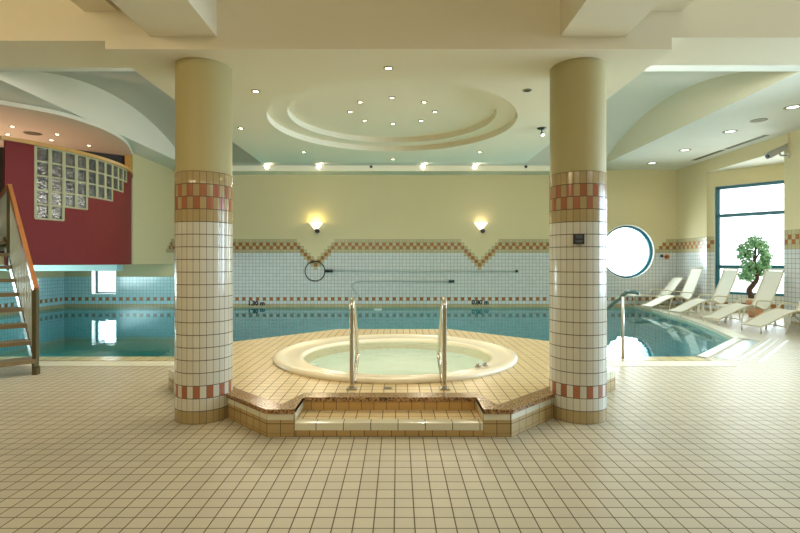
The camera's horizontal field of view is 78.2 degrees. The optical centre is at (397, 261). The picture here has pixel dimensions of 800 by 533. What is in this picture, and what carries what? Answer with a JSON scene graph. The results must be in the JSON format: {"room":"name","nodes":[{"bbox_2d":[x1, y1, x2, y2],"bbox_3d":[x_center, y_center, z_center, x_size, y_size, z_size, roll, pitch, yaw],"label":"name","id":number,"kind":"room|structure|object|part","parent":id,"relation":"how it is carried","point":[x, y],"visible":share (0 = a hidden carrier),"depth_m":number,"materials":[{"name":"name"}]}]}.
{"room":"indoor swimming pool","nodes":[
{"label":"indoor swimming pool","id":0,"kind":"room"},
{"bbox_2d":[0,256,3,264],"bbox_3d":[-9.850,-0.040,13.995,4.681,0.200,7.990,0,0,0],"label":"floor","id":1,"kind":"structure","parent":0,"point":[1,257],"depth_m":10.38,"materials":[{"name":"beige paint"}]},
{"bbox_2d":[0,265,122,270],"bbox_3d":[-10.320,0.165,14.950,3.740,0.210,0.300,0,0,0],"label":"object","id":2,"kind":"object","parent":1,"relation":"attached to","point":[36,267],"visible":0.64,"depth_m":14.80,"materials":[{"name":"teal paint"}]},
{"bbox_2d":[0,135,132,264],"bbox_3d":[-7.913,-1.600,12.743,1.026,3.340,4.967,0,0,0],"label":"wall","id":3,"kind":"structure","parent":1,"relation":"on","point":[74,206],"depth_m":11.50,"materials":[{"name":"red paint"}]},
{"bbox_3d":[-7.913,-2.600,12.743,1.026,0.080,4.967,0,0,0],"label":"rail","id":4,"kind":"part","parent":3,"relation":"part of","materials":[{"name":"brown wood"}]},
{"bbox_3d":[-8.265,-2.915,15.105,0.150,0.710,0.170,0,0,0],"label":"post","id":5,"kind":"part","parent":3,"relation":"part of","materials":[{"name":"yellow paint"}]},
{"bbox_2d":[0,271,64,315],"bbox_3d":[-12.200,-0.969,7.000,0.001,5.262,22.000,0,0,0],"label":"wall","id":6,"kind":"structure","parent":0,"point":[51,284],"depth_m":17.03,"materials":[{"name":"blue tile"}]},
{"bbox_2d":[0,147,124,252],"bbox_3d":[-10.265,-1.705,13.625,3.810,3.130,8.650,0,0,0],"label":"wall","id":7,"kind":"structure","parent":0,"point":[118,158],"depth_m":14.41,"materials":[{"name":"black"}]},
{"bbox_2d":[0,100,132,155],"bbox_3d":[-9.726,-3.317,13.590,4.907,0.095,8.780,0,0,0],"label":"ceiling","id":8,"kind":"structure","parent":0,"point":[75,132],"depth_m":12.24,"materials":[{"name":"beige paint"}]},
{"bbox_2d":[23,131,41,135],"bbox_3d":[-9.280,-3.265,12.500,0.400,0.006,0.400,0,0,0],"label":"ceiling vent","id":9,"kind":"object","parent":8,"relation":"in","point":[25,132],"visible":1,"depth_m":12.49,"materials":[{"name":"brown metal"}]},
{"bbox_2d":[131,153,173,263],"bbox_3d":[-8.274,-1.650,16.600,0.153,3.440,2.800,0,0,0],"label":"wall","id":10,"kind":"structure","parent":0,"point":[152,183],"depth_m":16.37,"materials":[{"name":"beige paint"}]},
{"bbox_2d":[65,170,676,306],"bbox_3d":[-0.950,-0.854,18.000,22.500,5.032,0.001,0,0,0],"label":"wall","id":11,"kind":"structure","parent":0,"point":[423,226],"depth_m":18.00,"materials":[{"name":"beige paint"}]},
{"bbox_2d":[92,271,115,293],"bbox_3d":[-10.762,0.725,18.150,0.875,0.875,0.300,0,0,0],"label":"window","id":12,"kind":"structure","parent":11,"relation":"in","point":[95,274],"depth_m":18.22,"materials":[{"name":"white glass"}]},
{"bbox_2d":[249,301,264,305],"bbox_3d":[-5.168,1.520,17.994,0.586,0.208,0.008,0,0,0],"label":"depth marking","id":13,"kind":"object","parent":11,"relation":"attached to","point":[254,303],"visible":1,"depth_m":17.99,"materials":[{"name":"black tile"}]},
{"bbox_2d":[310,222,321,232],"bbox_3d":[-3.000,-1.243,17.870,0.500,0.374,0.260,0,0,0],"label":"wall lamp","id":14,"kind":"object","parent":11,"relation":"attached to","point":[315,225],"visible":1,"depth_m":17.86,"materials":[{"name":"white glass"}]},
{"bbox_2d":[352,278,453,297],"bbox_3d":[0.186,0.956,17.944,3.729,0.712,0.119,0,0,0],"label":"pole","id":15,"kind":"object","parent":11,"relation":"attached to","point":[369,278],"visible":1,"depth_m":17.92,"materials":[{"name":"grey metal"}]},
{"bbox_2d":[305,261,517,280],"bbox_3d":[0.481,0.330,17.931,7.757,0.754,0.148,0,0,0],"label":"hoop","id":16,"kind":"object","parent":11,"relation":"attached to","point":[325,270],"visible":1,"depth_m":17.90,"materials":[{"name":"black plastic"}]},
{"bbox_2d":[474,222,486,232],"bbox_3d":[3.030,-1.243,17.870,0.500,0.374,0.260,0,0,0],"label":"wall lamp","id":17,"kind":"object","parent":11,"relation":"attached to","point":[480,225],"visible":1,"depth_m":17.86,"materials":[{"name":"white glass"}]},
{"bbox_2d":[472,300,488,304],"bbox_3d":[3.004,1.485,17.994,0.625,0.208,0.008,0,0,0],"label":"depth marking","id":18,"kind":"object","parent":11,"relation":"attached to","point":[478,302],"visible":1,"depth_m":17.99,"materials":[{"name":"black tile"}]},
{"bbox_2d":[607,225,654,278],"bbox_3d":[8.400,-0.375,18.130,1.990,1.990,0.280,0,0,0],"label":"window","id":19,"kind":"structure","parent":11,"relation":"in","point":[651,250],"depth_m":18.10,"materials":[{"name":"teal metal"}]},
{"bbox_2d":[105,0,671,162],"bbox_3d":[-0.090,-3.160,7.335,5.380,2.280,5.330,0,0,0],"label":"ceiling","id":20,"kind":"structure","parent":0,"point":[310,63],"depth_m":5.14,"materials":[{"name":"beige paint"}]},
{"bbox_2d":[384,66,392,70],"bbox_3d":[-0.100,-2.015,5.120,0.102,0.010,0.102,0,0,0],"label":"recessed light","id":21,"kind":"object","parent":20,"relation":"in","point":[388,68],"visible":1,"depth_m":5.11,"materials":[{"name":"white"}]},
{"bbox_2d":[537,127,546,136],"bbox_3d":[2.170,-1.955,7.420,0.140,0.130,0.140,0,0,0],"label":"spotlight","id":22,"kind":"object","parent":20,"relation":"attached to","point":[538,128],"visible":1,"depth_m":7.39,"materials":[{"name":"black metal"}]},
{"bbox_2d":[0,306,799,532],"bbox_3d":[0.095,1.600,7.000,24.590,0.001,22.000,0,0,0],"label":"floor","id":23,"kind":"structure","parent":0,"point":[84,449],"depth_m":3.93,"materials":[{"name":"tile"}]},
{"bbox_2d":[0,184,39,374],"bbox_3d":[-7.179,0.104,8.175,1.358,2.999,4.662,0,0,-44],"label":"staircase","id":24,"kind":"structure","parent":23,"relation":"on","point":[13,241],"depth_m":7.67,"materials":[{"name":"brown paint"}]},
{"bbox_3d":[-6.940,-0.600,8.790,0.060,1.500,0.060,0,0,0],"label":"post","id":25,"kind":"part","parent":24,"relation":"part of","materials":[{"name":"brown paint"}]},
{"bbox_3d":[-6.720,-0.479,8.595,0.104,1.832,4.437,0,0,-44],"label":"handrail","id":26,"kind":"part","parent":24,"relation":"part of","materials":[{"name":"orange wood"}]},
{"bbox_3d":[-5.180,1.000,7.030,0.060,1.200,0.060,0,0,0],"label":"post","id":27,"kind":"part","parent":24,"relation":"part of","materials":[{"name":"brown paint"}]},
{"bbox_2d":[174,57,232,423],"bbox_3d":[-2.020,-0.212,5.130,0.566,3.625,0.566,0,0,0],"label":"tiled column","id":28,"kind":"structure","parent":23,"relation":"on","point":[203,178],"depth_m":4.88,"materials":[{"name":"beige tile"}]},
{"bbox_2d":[0,357,710,360],"bbox_3d":[-3.575,1.644,8.095,17.250,0.112,0.330,0,0,0],"label":"trim","id":29,"kind":"structure","parent":23,"relation":"on","point":[1,358],"depth_m":8.10,"materials":[{"name":"tile"}]},
{"bbox_2d":[607,290,639,358],"bbox_3d":[3.443,1.333,8.267,1.109,1.737,0.156,0,0,23],"label":"pool handrail","id":30,"kind":"object","parent":29,"relation":"on","point":[621,297],"visible":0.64,"depth_m":8.09,"materials":[{"name":"silver metal"}]},
{"bbox_3d":[3.700,1.079,8.100,0.050,1.018,0.050,0,0,0],"label":"post","id":31,"kind":"part","parent":30,"relation":"part of","materials":[{"name":"silver metal"}]},
{"bbox_2d":[0,318,725,356],"bbox_3d":[-1.775,2.281,13.120,20.850,1.237,9.760,0,0,0],"label":"swimming pool","id":32,"kind":"object","parent":23,"relation":"in","point":[149,340],"visible":0.2,"depth_m":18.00,"materials":[{"name":"liquid"}]},
{"bbox_2d":[0,307,700,333],"bbox_3d":[-1.775,1.650,13.120,20.850,0.001,9.760,0,0,0],"label":"wall","id":33,"kind":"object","parent":32,"relation":"in","point":[64,317],"visible":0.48,"depth_m":15.18,"materials":[{"name":"teal tile"}]},
{"bbox_2d":[16,361,734,365],"bbox_3d":[-3.500,1.597,7.740,17.400,0.005,0.380,0,0,0],"label":"trim","id":34,"kind":"structure","parent":23,"relation":"on","point":[41,363],"depth_m":7.73,"materials":[{"name":"tile"}]},
{"bbox_2d":[169,329,614,436],"bbox_3d":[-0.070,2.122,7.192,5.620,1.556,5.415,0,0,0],"label":"platform","id":35,"kind":"object","parent":23,"relation":"on","point":[269,400],"visible":0.7,"depth_m":4.90,"materials":[{"name":"tile"}]},
{"bbox_2d":[346,297,358,389],"bbox_3d":[-0.490,0.863,5.566,0.110,0.974,0.783,0,0,0],"label":"handrail","id":36,"kind":"object","parent":35,"relation":"on","point":[353,316],"visible":1,"depth_m":5.21,"materials":[{"name":"silver metal"}]},
{"bbox_3d":[-0.490,0.862,5.581,0.050,0.972,0.753,0,0,0],"label":"rail","id":37,"kind":"part","parent":36,"relation":"part of","materials":[{"name":"silver metal"}]},
{"bbox_2d":[273,334,517,383],"bbox_3d":[-0.040,1.620,7.160,3.460,0.780,3.460,0,0,0],"label":"tub","id":38,"kind":"object","parent":35,"relation":"in","point":[383,358],"visible":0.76,"depth_m":7.68,"materials":[{"name":"beige plastic"}]},
{"bbox_2d":[437,297,449,389],"bbox_3d":[0.494,0.863,5.566,0.110,0.974,0.783,0,0,0],"label":"handrail","id":39,"kind":"object","parent":35,"relation":"on","point":[442,333],"visible":1,"depth_m":5.22,"materials":[{"name":"silver metal"}]},
{"bbox_2d":[549,57,606,423],"bbox_3d":[1.872,-0.212,5.130,0.566,3.625,0.566,0,0,0],"label":"tiled column","id":40,"kind":"structure","parent":23,"relation":"on","point":[578,175],"depth_m":4.88,"materials":[{"name":"beige tile"}]},
{"bbox_2d":[573,234,583,243],"bbox_3d":[1.773,-0.226,4.823,0.104,0.102,0.014,0,0,0],"label":"notice sign","id":41,"kind":"object","parent":40,"relation":"attached to","point":[577,238],"visible":1,"depth_m":4.82,"materials":[{"name":"black plastic"}]},
{"bbox_2d":[625,277,683,308],"bbox_3d":[8.990,1.073,17.300,1.778,1.084,0.716,0,0,0],"label":"sun lounger","id":42,"kind":"object","parent":23,"relation":"on","point":[674,282],"visible":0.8,"depth_m":17.29,"materials":[{"name":"beige plastic"}]},
{"bbox_3d":[8.996,0.888,17.600,1.756,0.701,0.038,0,0,0],"label":"rail","id":43,"kind":"part","parent":42,"relation":"part of","materials":[{"name":"beige"}]},
{"bbox_3d":[8.996,0.888,17.000,1.756,0.701,0.038,0,0,0],"label":"rail","id":44,"kind":"part","parent":42,"relation":"part of","materials":[{"name":"beige"}]},
{"bbox_2d":[641,267,702,311],"bbox_3d":[8.980,0.892,16.150,1.698,1.423,0.716,0,0,0],"label":"sun lounger","id":45,"kind":"object","parent":23,"relation":"on","point":[695,273],"visible":0.95,"depth_m":16.12,"materials":[{"name":"beige"}]},
{"bbox_3d":[8.986,0.831,16.450,1.684,1.274,0.038,0,0,0],"label":"rail","id":46,"kind":"part","parent":45,"relation":"part of","materials":[{"name":"beige"}]},
{"bbox_2d":[634,305,750,357],"bbox_3d":[7.522,1.645,12.886,1.479,0.150,10.520,0,0,20],"label":"trim","id":47,"kind":"structure","parent":23,"relation":"on","point":[731,337],"depth_m":11.56,"materials":[{"name":"tile"}]},
{"bbox_2d":[690,302,711,313],"bbox_3d":[9.450,1.396,15.350,0.444,0.411,0.444,0,0,0],"label":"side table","id":48,"kind":"object","parent":23,"relation":"on","point":[698,306],"visible":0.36,"depth_m":15.16,"materials":[{"name":"white plastic"}]},
{"bbox_2d":[668,268,738,317],"bbox_3d":[8.950,0.892,14.450,1.698,1.423,0.716,0,0,0],"label":"sun lounger","id":49,"kind":"object","parent":23,"relation":"on","point":[728,277],"visible":0.96,"depth_m":14.42,"materials":[{"name":"beige plastic"}]},
{"bbox_3d":[8.956,0.831,14.750,1.684,1.274,0.038,0,0,0],"label":"rail","id":50,"kind":"part","parent":49,"relation":"part of","materials":[{"name":"beige"}]},
{"bbox_2d":[715,304,740,320],"bbox_3d":[9.150,1.396,13.620,0.444,0.411,0.444,0,0,0],"label":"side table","id":51,"kind":"object","parent":23,"relation":"on","point":[717,305],"visible":0.39,"depth_m":13.75,"materials":[{"name":"white plastic"}]},
{"bbox_2d":[714,340,759,359],"bbox_3d":[6.315,1.598,9.095,0.220,0.004,2.687,0,0,45],"label":"channel","id":52,"kind":"object","parent":23,"relation":"on","point":[729,354],"visible":1,"depth_m":8.97,"materials":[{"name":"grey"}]},
{"bbox_2d":[703,269,783,324],"bbox_3d":[8.930,0.892,12.750,1.698,1.423,0.716,0,0,0],"label":"sun lounger","id":53,"kind":"object","parent":23,"relation":"on","point":[770,282],"visible":0.93,"depth_m":12.72,"materials":[{"name":"beige"}]},
{"bbox_3d":[8.936,0.831,13.050,1.684,1.274,0.038,0,0,0],"label":"rail","id":54,"kind":"part","parent":53,"relation":"part of","materials":[{"name":"beige plastic"}]},
{"bbox_3d":[9.222,1.060,12.410,0.480,0.206,0.036,0,0,0],"label":"armrest","id":55,"kind":"part","parent":53,"relation":"part of","materials":[{"name":"beige plastic"}]},
{"bbox_2d":[735,234,773,316],"bbox_3d":[10.416,0.391,14.313,1.117,2.419,0.604,0,0,-7],"label":"potted tree","id":56,"kind":"object","parent":23,"relation":"on","point":[752,269],"visible":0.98,"depth_m":14.25,"materials":[{"name":"green plant"}]},
{"bbox_3d":[10.380,1.350,14.300,0.460,0.500,0.460,0,0,0],"label":"pot","id":57,"kind":"part","parent":56,"relation":"part of","materials":[{"name":"brown ceramic"}]},
{"bbox_2d":[737,338,771,360],"bbox_3d":[6.649,1.596,9.111,0.050,0.008,3.182,0,0,45],"label":"drain grate","id":58,"kind":"object","parent":23,"relation":"on","point":[770,339],"visible":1,"depth_m":8.85,"materials":[{"name":"white plastic"}]},
{"bbox_2d":[746,339,779,361],"bbox_3d":[6.734,1.596,9.026,0.030,0.008,3.182,0,0,45],"label":"drain grate","id":59,"kind":"object","parent":23,"relation":"on","point":[761,351],"visible":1,"depth_m":8.81,"materials":[{"name":"white plastic"}]},
{"bbox_2d":[741,301,799,333],"bbox_3d":[8.930,0.892,11.300,1.698,1.423,0.716,0,0,0],"label":"sun lounger","id":60,"kind":"object","parent":23,"relation":"on","point":[766,318],"visible":1,"depth_m":11.30,"materials":[{"name":"beige"}]},
{"bbox_3d":[8.936,0.831,11.600,1.684,1.274,0.038,0,0,0],"label":"rail","id":61,"kind":"part","parent":60,"relation":"part of","materials":[{"name":"beige plastic"}]},
{"bbox_3d":[8.936,0.831,11.000,1.684,1.274,0.038,0,0,0],"label":"rail","id":62,"kind":"part","parent":60,"relation":"part of","materials":[{"name":"beige plastic"}]},
{"bbox_3d":[9.222,1.060,11.640,0.480,0.206,0.036,0,0,0],"label":"armrest","id":63,"kind":"part","parent":60,"relation":"part of","materials":[{"name":"beige plastic"}]},
{"bbox_3d":[8.739,1.368,10.990,0.151,0.468,0.032,0,0,0],"label":"leg","id":64,"kind":"part","parent":60,"relation":"part of","materials":[{"name":"beige plastic"}]},
{"bbox_2d":[757,340,789,362],"bbox_3d":[6.840,1.596,8.920,0.050,0.008,3.182,0,0,45],"label":"drain grate","id":65,"kind":"object","parent":23,"relation":"on","point":[786,341],"visible":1,"depth_m":8.65,"materials":[{"name":"white plastic"}]},
{"bbox_2d":[774,314,790,326],"bbox_3d":[9.550,1.396,12.050,0.444,0.411,0.444,0,0,0],"label":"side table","id":66,"kind":"object","parent":23,"relation":"on","point":[787,316],"visible":0.3,"depth_m":11.87,"materials":[{"name":"white plastic"}]},
{"bbox_2d":[0,65,799,169],"bbox_3d":[-1.000,-3.845,11.500,22.400,0.950,13.000,0,0,0],"label":"ceiling","id":67,"kind":"structure","parent":0,"point":[665,110],"depth_m":12.25,"materials":[{"name":"beige paint"}]},
{"bbox_2d":[0,0,129,67],"bbox_3d":[-7.490,-2.800,5.000,9.420,1.400,0.660,0,0,0],"label":"beam","id":68,"kind":"structure","parent":67,"relation":"attached to","point":[33,33],"depth_m":4.67,"materials":[{"name":"beige paint"}]},
{"bbox_2d":[232,166,549,174],"bbox_3d":[-0.125,-3.340,17.599,14.446,0.320,0.798,0,0,0],"label":"trim","id":69,"kind":"structure","parent":67,"relation":"attached to","point":[236,170],"depth_m":17.20,"materials":[{"name":"beige paint"}]},
{"bbox_2d":[693,150,724,159],"bbox_3d":[9.780,-3.365,15.540,0.160,0.008,1.520,0,0,0],"label":"ceiling vent","id":70,"kind":"object","parent":67,"relation":"in","point":[719,150],"visible":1,"depth_m":15.39,"materials":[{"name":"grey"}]},
{"bbox_2d":[652,0,799,64],"bbox_3d":[6.400,-2.815,5.000,7.600,1.370,0.660,0,0,0],"label":"beam","id":71,"kind":"structure","parent":67,"relation":"attached to","point":[705,32],"depth_m":4.67,"materials":[{"name":"beige paint"}]},
{"bbox_2d":[722,130,737,132],"bbox_3d":[8.570,-3.365,12.700,0.345,0.010,0.345,0,0,0],"label":"recessed light","id":72,"kind":"object","parent":67,"relation":"in","point":[727,131],"visible":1,"depth_m":12.69,"materials":[{"name":"white"}]},
{"bbox_2d":[725,135,768,148],"bbox_3d":[9.780,-3.365,13.865,0.160,0.008,1.630,0,0,0],"label":"ceiling vent","id":73,"kind":"object","parent":67,"relation":"in","point":[762,136],"visible":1,"depth_m":13.74,"materials":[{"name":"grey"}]},
{"bbox_2d":[750,118,767,122],"bbox_3d":[8.580,-3.364,11.700,0.360,0.012,0.360,0,0,0],"label":"ceiling vent","id":74,"kind":"object","parent":67,"relation":"in","point":[761,119],"visible":1,"depth_m":11.68,"materials":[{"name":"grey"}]},
{"bbox_2d":[783,105,799,109],"bbox_3d":[8.590,-3.365,10.700,0.345,0.010,0.345,0,0,0],"label":"recessed light","id":75,"kind":"object","parent":67,"relation":"in","point":[791,106],"visible":1,"depth_m":10.72,"materials":[{"name":"white"}]},
{"bbox_2d":[677,129,799,324],"bbox_3d":[10.200,-0.969,7.000,0.001,5.262,22.000,0,0,0],"label":"wall","id":76,"kind":"structure","parent":0,"point":[692,179],"depth_m":16.01,"materials":[{"name":"yellow paint"}]},
{"bbox_2d":[765,133,790,158],"bbox_3d":[9.904,-3.029,12.850,0.592,0.662,0.180,0,0,0],"label":"camera","id":77,"kind":"object","parent":76,"relation":"attached to","point":[778,150],"visible":1,"depth_m":12.80,"materials":[{"name":"grey metal"}]},
{"bbox_2d":[707,151,783,312],"bbox_3d":[11.311,-0.649,14.650,2.222,4.622,3.300,0,0,0],"label":"wall","id":78,"kind":"structure","parent":0,"point":[760,169],"depth_m":15.65,"materials":[{"name":"yellow paint"}]},
{"bbox_2d":[714,180,783,296],"bbox_3d":[11.379,-0.713,15.089,0.180,3.500,2.875,0,0,-41],"label":"window","id":79,"kind":"structure","parent":78,"relation":"in","point":[717,190],"depth_m":16.07,"materials":[{"name":"teal metal"}]},
{"label":"ceiling","id":80,"kind":"structure","parent":0,"visible":0},
{"bbox_2d":[71,0,117,10],"bbox_3d":[-2.820,-2.700,0.335,0.320,0.640,8.670,0,0,0],"label":"ceiling beam","id":81,"kind":"structure","parent":80,"relation":"attached to","point":[85,5],"depth_m":4.57,"materials":[{"name":"beige paint"}]},
{"bbox_2d":[111,0,216,36],"bbox_3d":[-2.035,-2.580,0.335,0.630,0.880,8.670,0,0,0],"label":"beam","id":82,"kind":"structure","parent":80,"relation":"attached to","point":[157,18],"depth_m":4.34,"materials":[{"name":"beige paint"}]},
{"bbox_2d":[560,0,661,36],"bbox_3d":[1.850,-2.580,0.335,0.620,0.880,8.670,0,0,0],"label":"beam","id":83,"kind":"structure","parent":80,"relation":"attached to","point":[578,18],"depth_m":4.34,"materials":[{"name":"beige paint"}]},
{"bbox_2d":[652,0,693,10],"bbox_3d":[2.535,-2.700,0.335,0.310,0.640,8.670,0,0,0],"label":"right beam edge","id":84,"kind":"structure","parent":80,"relation":"attached to","point":[664,5],"depth_m":4.57,"materials":[{"name":"beige paint"}]},
{"label":"outside","id":85,"kind":"structure","parent":0,"visible":0},
{"bbox_2d":[99,279,783,293],"bbox_3d":[0.000,3.400,25.000,120.000,0.400,130.000,0,0,0],"label":"ground","id":86,"kind":"structure","parent":85,"point":[105,285],"depth_m":64.27,"materials":[{"name":"grey"}]}
]}

